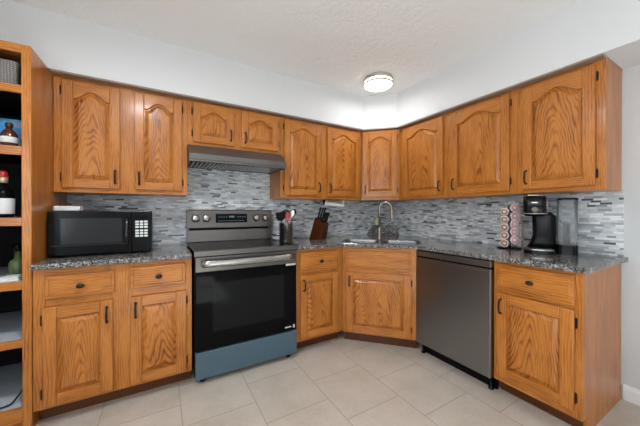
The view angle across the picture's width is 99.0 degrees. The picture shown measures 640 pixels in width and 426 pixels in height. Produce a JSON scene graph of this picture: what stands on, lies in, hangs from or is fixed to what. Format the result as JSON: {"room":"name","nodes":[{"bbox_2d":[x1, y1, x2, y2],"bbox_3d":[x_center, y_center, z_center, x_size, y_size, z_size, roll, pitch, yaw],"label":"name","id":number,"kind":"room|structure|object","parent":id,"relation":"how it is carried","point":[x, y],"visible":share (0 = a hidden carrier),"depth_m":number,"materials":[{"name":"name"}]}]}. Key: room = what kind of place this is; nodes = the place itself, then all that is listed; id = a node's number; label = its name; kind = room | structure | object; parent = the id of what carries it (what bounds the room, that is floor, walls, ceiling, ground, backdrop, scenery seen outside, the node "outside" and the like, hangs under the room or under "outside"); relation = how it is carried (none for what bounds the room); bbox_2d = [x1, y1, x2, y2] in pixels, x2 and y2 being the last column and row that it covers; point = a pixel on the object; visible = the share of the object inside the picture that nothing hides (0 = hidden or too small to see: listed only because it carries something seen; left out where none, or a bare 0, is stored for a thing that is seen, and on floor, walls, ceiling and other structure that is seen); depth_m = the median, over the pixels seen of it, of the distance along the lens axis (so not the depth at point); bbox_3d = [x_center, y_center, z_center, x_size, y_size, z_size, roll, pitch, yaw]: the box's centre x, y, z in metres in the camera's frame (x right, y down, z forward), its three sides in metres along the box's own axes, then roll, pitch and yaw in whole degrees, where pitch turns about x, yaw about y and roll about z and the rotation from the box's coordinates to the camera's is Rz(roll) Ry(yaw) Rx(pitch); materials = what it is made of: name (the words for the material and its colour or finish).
{"room":"kitchen","nodes":[
{"label":"kitchen","id":0,"kind":"room"},
{"bbox_2d":[9,0,580,95],"bbox_3d":[0.762,-1.309,-0.141,4.160,0.060,6.700,0,0,-30],"label":"ceiling","id":1,"kind":"structure","parent":0,"point":[336,44],"depth_m":1.90,"materials":[{"name":"white paint"}]},
{"bbox_2d":[363,72,392,91],"bbox_3d":[0.559,-1.248,2.627,0.282,0.079,0.282,0,0,-30],"label":"ceiling light","id":2,"kind":"object","parent":1,"relation":"attached to","point":[377,81],"visible":1,"depth_m":2.56,"materials":[{"name":"white glass"}]},
{"bbox_2d":[0,0,639,128],"bbox_3d":[0.762,-1.098,-0.140,3.960,0.362,6.500,0,0,-30],"label":"wall","id":3,"kind":"structure","parent":0,"point":[585,29],"depth_m":2.00,"materials":[{"name":"white paint"}]},
{"bbox_2d":[35,331,639,425],"bbox_3d":[0.762,1.231,-0.132,4.160,0.060,6.700,0,0,-30],"label":"floor","id":4,"kind":"structure","parent":0,"point":[339,381],"depth_m":1.74,"materials":[{"name":"tile"}]},
{"bbox_2d":[0,40,66,425],"bbox_3d":[-2.075,0.142,1.586,0.765,2.106,0.648,0,0,-30],"label":"shelf unit","id":5,"kind":"object","parent":4,"relation":"on","point":[29,166],"visible":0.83,"depth_m":1.56,"materials":[{"name":"brown wood"}]},
{"bbox_2d":[0,170,14,217],"bbox_3d":[-1.747,-0.104,1.504,0.092,0.258,0.092,0,0,-30],"label":"bottle","id":6,"kind":"object","parent":5,"relation":"on","point":[7,196],"visible":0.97,"depth_m":1.49,"materials":[{"name":"black glass"}]},
{"bbox_2d":[0,122,18,145],"bbox_3d":[-1.721,-0.429,1.513,0.070,0.138,0.070,0,0,-30],"label":"bottle","id":7,"kind":"object","parent":5,"relation":"on","point":[8,136],"visible":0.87,"depth_m":1.50,"materials":[{"name":"brown glass"}]},
{"bbox_2d":[0,58,20,84],"bbox_3d":[-1.877,-0.759,1.525,0.350,0.138,0.270,0,0,-30],"label":"storage basket","id":8,"kind":"object","parent":5,"relation":"on","point":[10,71],"visible":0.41,"depth_m":1.49,"materials":[{"name":"white wicker"}]},
{"bbox_2d":[0,118,20,145],"bbox_3d":[-1.893,-0.458,1.615,0.260,0.195,0.060,0,0,-30],"label":"storage box","id":9,"kind":"object","parent":5,"relation":"on","point":[17,123],"visible":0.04,"depth_m":1.62,"materials":[{"name":"blue cardboard"}]},
{"bbox_2d":[0,274,21,281],"bbox_3d":[-1.716,0.361,1.518,0.090,0.022,0.100,0,0,-30],"label":"folded cloth","id":10,"kind":"object","parent":5,"relation":"on","point":[15,277],"visible":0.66,"depth_m":1.49,"materials":[{"name":"white fabric"}]},
{"bbox_2d":[0,390,21,408],"bbox_3d":[-1.742,0.967,1.566,0.125,0.175,0.234,0,0,-6],"label":"power cord","id":11,"kind":"object","parent":5,"relation":"on","point":[20,392],"visible":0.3,"depth_m":1.51,"materials":[{"name":"black plastic"}]},
{"bbox_2d":[8,243,21,274],"bbox_3d":[-1.772,0.275,1.601,0.076,0.192,0.076,0,0,-30],"label":"bottle","id":12,"kind":"object","parent":5,"relation":"on","point":[14,265],"visible":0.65,"depth_m":1.58,"materials":[{"name":"green glass"}]},
{"bbox_2d":[33,258,191,419],"bbox_3d":[-1.383,0.751,1.956,0.793,0.884,0.706,0,0,-30],"label":"base cabinet","id":13,"kind":"object","parent":4,"relation":"on","point":[102,333],"visible":0.98,"depth_m":1.65,"materials":[{"name":"brown wood"}]},
{"bbox_2d":[30,244,191,270],"bbox_3d":[-1.388,0.293,1.962,0.792,0.030,0.692,0,0,-30],"label":"countertop","id":14,"kind":"structure","parent":13,"relation":"on","point":[173,251],"depth_m":1.72,"materials":[{"name":"stone"}]},
{"bbox_2d":[47,211,151,256],"bbox_3d":[-1.517,0.132,1.949,0.538,0.292,0.424,0,0,-30],"label":"microwave","id":15,"kind":"object","parent":14,"relation":"on","point":[68,232],"visible":1,"depth_m":1.78,"materials":[{"name":"black"}]},
{"bbox_2d":[53,206,82,210],"bbox_3d":[-1.657,-0.029,1.800,0.134,0.031,0.090,0,0,-30],"label":"box","id":16,"kind":"object","parent":15,"relation":"on","point":[55,208],"visible":1,"depth_m":1.76,"materials":[{"name":"white cardboard"}]},
{"bbox_2d":[186,210,297,381],"bbox_3d":[-0.676,0.581,2.326,0.781,1.222,0.740,0,0,-30],"label":"stove","id":17,"kind":"object","parent":4,"relation":"on","point":[244,278],"visible":0.99,"depth_m":2.08,"materials":[{"name":"black"}]},
{"bbox_2d":[186,238,297,256],"bbox_3d":[-0.687,0.279,2.344,0.781,0.039,0.687,0,0,-30],"label":"cooktop","id":18,"kind":"object","parent":17,"relation":"in","point":[215,247],"depth_m":2.17,"materials":[{"name":"grey metal"}]},
{"bbox_2d":[296,247,342,348],"bbox_3d":[-0.147,0.749,2.674,0.488,0.884,0.706,0,0,-30],"label":"base cabinet","id":19,"kind":"object","parent":4,"relation":"on","point":[319,272],"visible":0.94,"depth_m":2.40,"materials":[{"name":"brown wood"}]},
{"bbox_2d":[343,247,416,347],"bbox_3d":[0.613,0.748,2.786,1.572,0.884,0.849,0,0,17],"label":"base cabinet","id":20,"kind":"object","parent":4,"relation":"on","point":[379,284],"visible":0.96,"depth_m":2.41,"materials":[{"name":"brown wood"}]},
{"bbox_2d":[277,234,627,273],"bbox_3d":[0.709,0.292,2.294,1.590,0.030,2.226,0,0,-30],"label":"countertop","id":21,"kind":"structure","parent":20,"relation":"on","point":[585,263],"depth_m":2.03,"materials":[{"name":"stone"}]},
{"bbox_2d":[279,222,292,241],"bbox_3d":[-0.333,0.185,2.675,0.131,0.180,0.131,0,0,-30],"label":"utensil crock","id":22,"kind":"object","parent":21,"relation":"on","point":[285,229],"visible":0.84,"depth_m":2.62,"materials":[{"name":"silver metal"}]},
{"bbox_2d":[276,211,284,222],"bbox_3d":[-0.379,0.124,2.642,0.097,0.281,0.034,0,0,-23],"label":"spatula","id":23,"kind":"object","parent":22,"relation":"in","point":[280,216],"visible":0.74,"depth_m":2.64,"materials":[{"name":"black plastic"}]},
{"bbox_2d":[285,212,290,222],"bbox_3d":[-0.312,0.129,2.660,0.056,0.269,0.016,0,0,6],"label":"spoon","id":24,"kind":"object","parent":22,"relation":"in","point":[287,215],"visible":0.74,"depth_m":2.65,"materials":[{"name":"red plastic"}]},
{"bbox_2d":[309,217,328,239],"bbox_3d":[-0.008,0.160,2.870,0.169,0.229,0.132,0,0,36],"label":"knife block","id":25,"kind":"object","parent":21,"relation":"on","point":[319,230],"visible":0.83,"depth_m":2.82,"materials":[{"name":"brown wood"}]},
{"bbox_2d":[343,239,419,249],"bbox_3d":[0.593,0.370,2.667,0.728,0.176,0.358,0,0,17],"label":"sink","id":26,"kind":"object","parent":21,"relation":"in","point":[347,240],"visible":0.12,"depth_m":2.81,"materials":[{"name":"silver metal"}]},
{"bbox_2d":[343,239,379,242],"bbox_3d":[0.409,0.370,2.722,0.345,0.176,0.358,0,0,17],"label":"basin","id":27,"kind":"object","parent":26,"relation":"in","point":[348,240],"depth_m":2.89,"materials":[{"name":"silver metal"}]},
{"bbox_2d":[383,240,419,249],"bbox_3d":[0.776,0.370,2.612,0.345,0.176,0.358,0,0,17],"label":"basin","id":28,"kind":"object","parent":26,"relation":"in","point":[385,241],"depth_m":2.78,"materials":[{"name":"silver metal"}]},
{"bbox_2d":[367,225,398,234],"bbox_3d":[0.796,0.214,3.457,0.270,0.118,0.301,0,0,-30],"label":"ledge","id":29,"kind":"object","parent":21,"relation":"on","point":[393,230],"visible":0.77,"depth_m":3.48,"materials":[{"name":"stone"}]},
{"bbox_2d":[377,201,393,238],"bbox_3d":[0.688,0.075,2.889,0.177,0.399,0.068,0,0,17],"label":"faucet","id":30,"kind":"object","parent":21,"relation":"on","point":[384,202],"visible":1,"depth_m":2.89,"materials":[{"name":"silver metal"}]},
{"bbox_2d":[497,205,521,249],"bbox_3d":[1.488,0.108,2.148,0.160,0.338,0.160,0,0,-30],"label":"pod carousel","id":31,"kind":"object","parent":21,"relation":"on","point":[508,246],"visible":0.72,"depth_m":2.12,"materials":[{"name":"black plastic"}]},
{"bbox_2d":[500,239,509,246],"bbox_3d":[1.437,0.233,2.115,0.050,0.059,0.059,0,0,-34],"label":"pod","id":32,"kind":"object","parent":31,"relation":"in","point":[504,243],"visible":1,"depth_m":2.10,"materials":[{"name":"white"}]},
{"bbox_2d":[500,232,509,238],"bbox_3d":[1.437,0.172,2.114,0.050,0.059,0.059,0,0,-34],"label":"pod","id":33,"kind":"object","parent":31,"relation":"in","point":[504,235],"visible":1,"depth_m":2.10,"materials":[{"name":"white"}]},
{"bbox_2d":[500,224,509,230],"bbox_3d":[1.437,0.111,2.114,0.050,0.059,0.059,0,0,-34],"label":"pod","id":34,"kind":"object","parent":31,"relation":"in","point":[504,227],"visible":1,"depth_m":2.10,"materials":[{"name":"white"}]},
{"bbox_2d":[500,216,509,222],"bbox_3d":[1.437,0.050,2.114,0.050,0.059,0.059,0,0,-34],"label":"pod","id":35,"kind":"object","parent":31,"relation":"in","point":[504,219],"visible":1,"depth_m":2.10,"materials":[{"name":"white plastic"}]},
{"bbox_2d":[500,208,509,214],"bbox_3d":[1.437,-0.011,2.114,0.050,0.059,0.059,0,0,-34],"label":"pod","id":36,"kind":"object","parent":31,"relation":"in","point":[504,211],"visible":1,"depth_m":2.10,"materials":[{"name":"white plastic"}]},
{"bbox_2d":[509,236,518,243],"bbox_3d":[1.476,0.205,2.089,0.059,0.059,0.050,0,0,11],"label":"pod","id":37,"kind":"object","parent":31,"relation":"in","point":[514,239],"visible":1,"depth_m":2.07,"materials":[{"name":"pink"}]},
{"bbox_2d":[509,228,518,235],"bbox_3d":[1.476,0.144,2.089,0.059,0.059,0.050,0,0,11],"label":"pod","id":38,"kind":"object","parent":31,"relation":"in","point":[514,231],"visible":1,"depth_m":2.07,"materials":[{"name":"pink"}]},
{"bbox_2d":[509,220,518,227],"bbox_3d":[1.476,0.083,2.088,0.059,0.059,0.050,0,0,11],"label":"pod","id":39,"kind":"object","parent":31,"relation":"in","point":[514,223],"visible":1,"depth_m":2.07,"materials":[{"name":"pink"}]},
{"bbox_2d":[509,212,518,219],"bbox_3d":[1.476,0.022,2.088,0.059,0.059,0.050,0,0,11],"label":"pod","id":40,"kind":"object","parent":31,"relation":"in","point":[514,215],"visible":1,"depth_m":2.06,"materials":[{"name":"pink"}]},
{"bbox_2d":[509,204,518,211],"bbox_3d":[1.476,-0.039,2.088,0.059,0.059,0.050,0,0,11],"label":"pod","id":41,"kind":"object","parent":31,"relation":"in","point":[514,207],"visible":1,"depth_m":2.06,"materials":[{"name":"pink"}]},
{"bbox_2d":[514,240,522,246],"bbox_3d":[1.522,0.233,2.098,0.059,0.059,0.050,0,0,-34],"label":"pod","id":42,"kind":"object","parent":31,"relation":"in","point":[520,243],"visible":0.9,"depth_m":2.08,"materials":[{"name":"white"}]},
{"bbox_2d":[516,232,522,238],"bbox_3d":[1.522,0.172,2.098,0.059,0.059,0.050,0,0,-34],"label":"pod","id":43,"kind":"object","parent":31,"relation":"in","point":[520,235],"visible":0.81,"depth_m":2.08,"materials":[{"name":"white"}]},
{"bbox_2d":[516,224,522,230],"bbox_3d":[1.522,0.111,2.098,0.059,0.059,0.050,0,0,-34],"label":"pod","id":44,"kind":"object","parent":31,"relation":"in","point":[520,227],"visible":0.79,"depth_m":2.08,"materials":[{"name":"white"}]},
{"bbox_2d":[516,216,522,222],"bbox_3d":[1.522,0.050,2.098,0.059,0.059,0.050,0,0,-34],"label":"pod","id":45,"kind":"object","parent":31,"relation":"in","point":[520,219],"visible":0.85,"depth_m":2.08,"materials":[{"name":"white"}]},
{"bbox_2d":[516,208,522,214],"bbox_3d":[1.522,-0.011,2.097,0.059,0.059,0.050,0,0,-34],"label":"pod","id":46,"kind":"object","parent":31,"relation":"in","point":[520,211],"visible":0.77,"depth_m":2.07,"materials":[{"name":"white"}]},
{"bbox_2d":[522,194,577,254],"bbox_3d":[1.591,0.076,1.899,0.299,0.404,0.261,0,0,38],"label":"coffee maker","id":47,"kind":"object","parent":21,"relation":"on","point":[546,227],"visible":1,"depth_m":1.84,"materials":[{"name":"black plastic"}]},
{"bbox_2d":[524,247,554,251],"bbox_3d":[1.515,0.250,1.889,0.164,0.012,0.121,0,0,38],"label":"drip tray","id":48,"kind":"object","parent":47,"relation":"on","point":[527,249],"depth_m":1.88,"materials":[{"name":"silver metal"}]},
{"bbox_2d":[416,250,498,389],"bbox_3d":[1.248,0.756,2.227,0.648,0.872,0.610,0,0,-30],"label":"dishwasher","id":49,"kind":"object","parent":4,"relation":"on","point":[455,293],"visible":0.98,"depth_m":2.01,"materials":[{"name":"grey metal"}]},
{"bbox_2d":[494,261,621,425],"bbox_3d":[1.522,0.752,1.772,0.706,0.884,0.442,0,0,-30],"label":"base cabinet","id":50,"kind":"object","parent":4,"relation":"on","point":[557,333],"visible":0.98,"depth_m":1.58,"materials":[{"name":"brown wood"}]},
{"bbox_2d":[425,64,639,397],"bbox_3d":[2.517,-0.043,0.884,0.100,2.480,6.500,0,0,-30],"label":"wall","id":51,"kind":"structure","parent":0,"point":[630,270],"depth_m":1.73,"materials":[{"name":"grey paint"}]},
{"bbox_2d":[400,89,527,199],"bbox_3d":[1.264,-0.528,2.560,0.356,0.772,1.146,0,0,-30],"label":"upper cabinet","id":52,"kind":"object","parent":51,"relation":"attached to","point":[471,151],"visible":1,"depth_m":2.33,"materials":[{"name":"brown wood"}]},
{"bbox_2d":[518,58,621,194],"bbox_3d":[1.669,-0.526,1.864,0.356,0.772,0.461,0,0,-30],"label":"upper cabinet","id":53,"kind":"object","parent":51,"relation":"attached to","point":[570,122],"visible":0.99,"depth_m":1.73,"materials":[{"name":"brown wood"}]},
{"bbox_2d":[578,201,586,217],"bbox_3d":[1.836,-0.024,1.928,0.008,0.116,0.072,0,0,-30],"label":"wall outlet","id":54,"kind":"object","parent":51,"relation":"attached to","point":[582,205],"visible":0.56,"depth_m":1.92,"materials":[{"name":"grey plastic"}]},
{"bbox_2d":[623,384,639,405],"bbox_3d":[3.024,1.154,-0.097,0.014,0.095,4.286,0,0,-30],"label":"baseboard","id":55,"kind":"structure","parent":51,"relation":"attached to","point":[630,394],"depth_m":1.72,"materials":[{"name":"white"}]},
{"bbox_3d":[-0.896,-0.049,2.717,4.160,2.480,0.100,0,0,-30],"label":"wall","id":56,"kind":"structure","parent":0,"visible":0},
{"bbox_2d":[53,75,186,196],"bbox_3d":[-1.472,-0.527,2.102,0.794,0.772,0.356,0,0,-30],"label":"upper cabinet","id":57,"kind":"object","parent":56,"relation":"attached to","point":[108,139],"visible":1,"depth_m":1.95,"materials":[{"name":"brown wood"}]},
{"bbox_2d":[51,53,622,131],"bbox_3d":[0.020,-0.918,1.911,3.177,0.012,2.202,0,0,-30],"label":"trim","id":58,"kind":"structure","parent":57,"relation":"attached to","point":[601,56],"depth_m":2.09,"materials":[{"name":"brown wood"}]},
{"bbox_2d":[187,100,279,154],"bbox_3d":[-0.783,-0.727,2.502,0.799,0.374,0.356,0,0,-30],"label":"upper cabinet","id":59,"kind":"object","parent":56,"relation":"attached to","point":[210,125],"visible":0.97,"depth_m":2.35,"materials":[{"name":"brown wood"}]},
{"bbox_2d":[187,144,285,174],"bbox_3d":[-0.760,-0.475,2.462,0.794,0.149,0.450,0,0,-30],"label":"range hood","id":60,"kind":"object","parent":59,"relation":"attached to","point":[201,157],"visible":0.98,"depth_m":2.31,"materials":[{"name":"grey metal"}]},
{"bbox_2d":[270,117,361,200],"bbox_3d":[-0.013,-0.530,2.950,0.979,0.772,0.356,0,0,-30],"label":"upper cabinet","id":61,"kind":"object","parent":56,"relation":"attached to","point":[324,162],"visible":0.99,"depth_m":2.79,"materials":[{"name":"brown wood"}]},
{"bbox_2d":[323,200,344,207],"bbox_3d":[0.155,-0.102,2.998,0.286,0.084,0.044,0,0,-30],"label":"paper towel holder","id":62,"kind":"object","parent":61,"relation":"attached to","point":[325,203],"visible":0.99,"depth_m":2.98,"materials":[{"name":"white plastic"}]},
{"bbox_2d":[67,168,623,255],"bbox_3d":[0.021,-0.124,1.912,3.183,0.805,2.212,0,0,-30],"label":"backsplash","id":63,"kind":"structure","parent":56,"relation":"attached to","point":[602,231],"depth_m":2.57,"materials":[{"name":"tile"}]},
{"bbox_2d":[146,203,155,215],"bbox_3d":[-1.441,-0.030,2.325,0.072,0.116,0.008,0,0,-30],"label":"wall outlet","id":64,"kind":"object","parent":63,"relation":"attached to","point":[149,206],"visible":0.79,"depth_m":2.33,"materials":[{"name":"grey plastic"}]},
{"bbox_2d":[461,204,472,215],"bbox_3d":[1.422,-0.030,2.640,0.008,0.116,0.115,0,0,-30],"label":"wall outlet","id":65,"kind":"object","parent":63,"relation":"attached to","point":[466,209],"visible":1,"depth_m":2.64,"materials":[{"name":"grey plastic"}]},
{"bbox_2d":[357,129,415,201],"bbox_3d":[0.718,-0.531,3.236,0.618,0.772,0.595,0,0,-30],"label":"upper cabinet","id":66,"kind":"object","parent":56,"relation":"attached to","point":[380,182],"visible":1,"depth_m":3.00,"materials":[{"name":"brown wood"}]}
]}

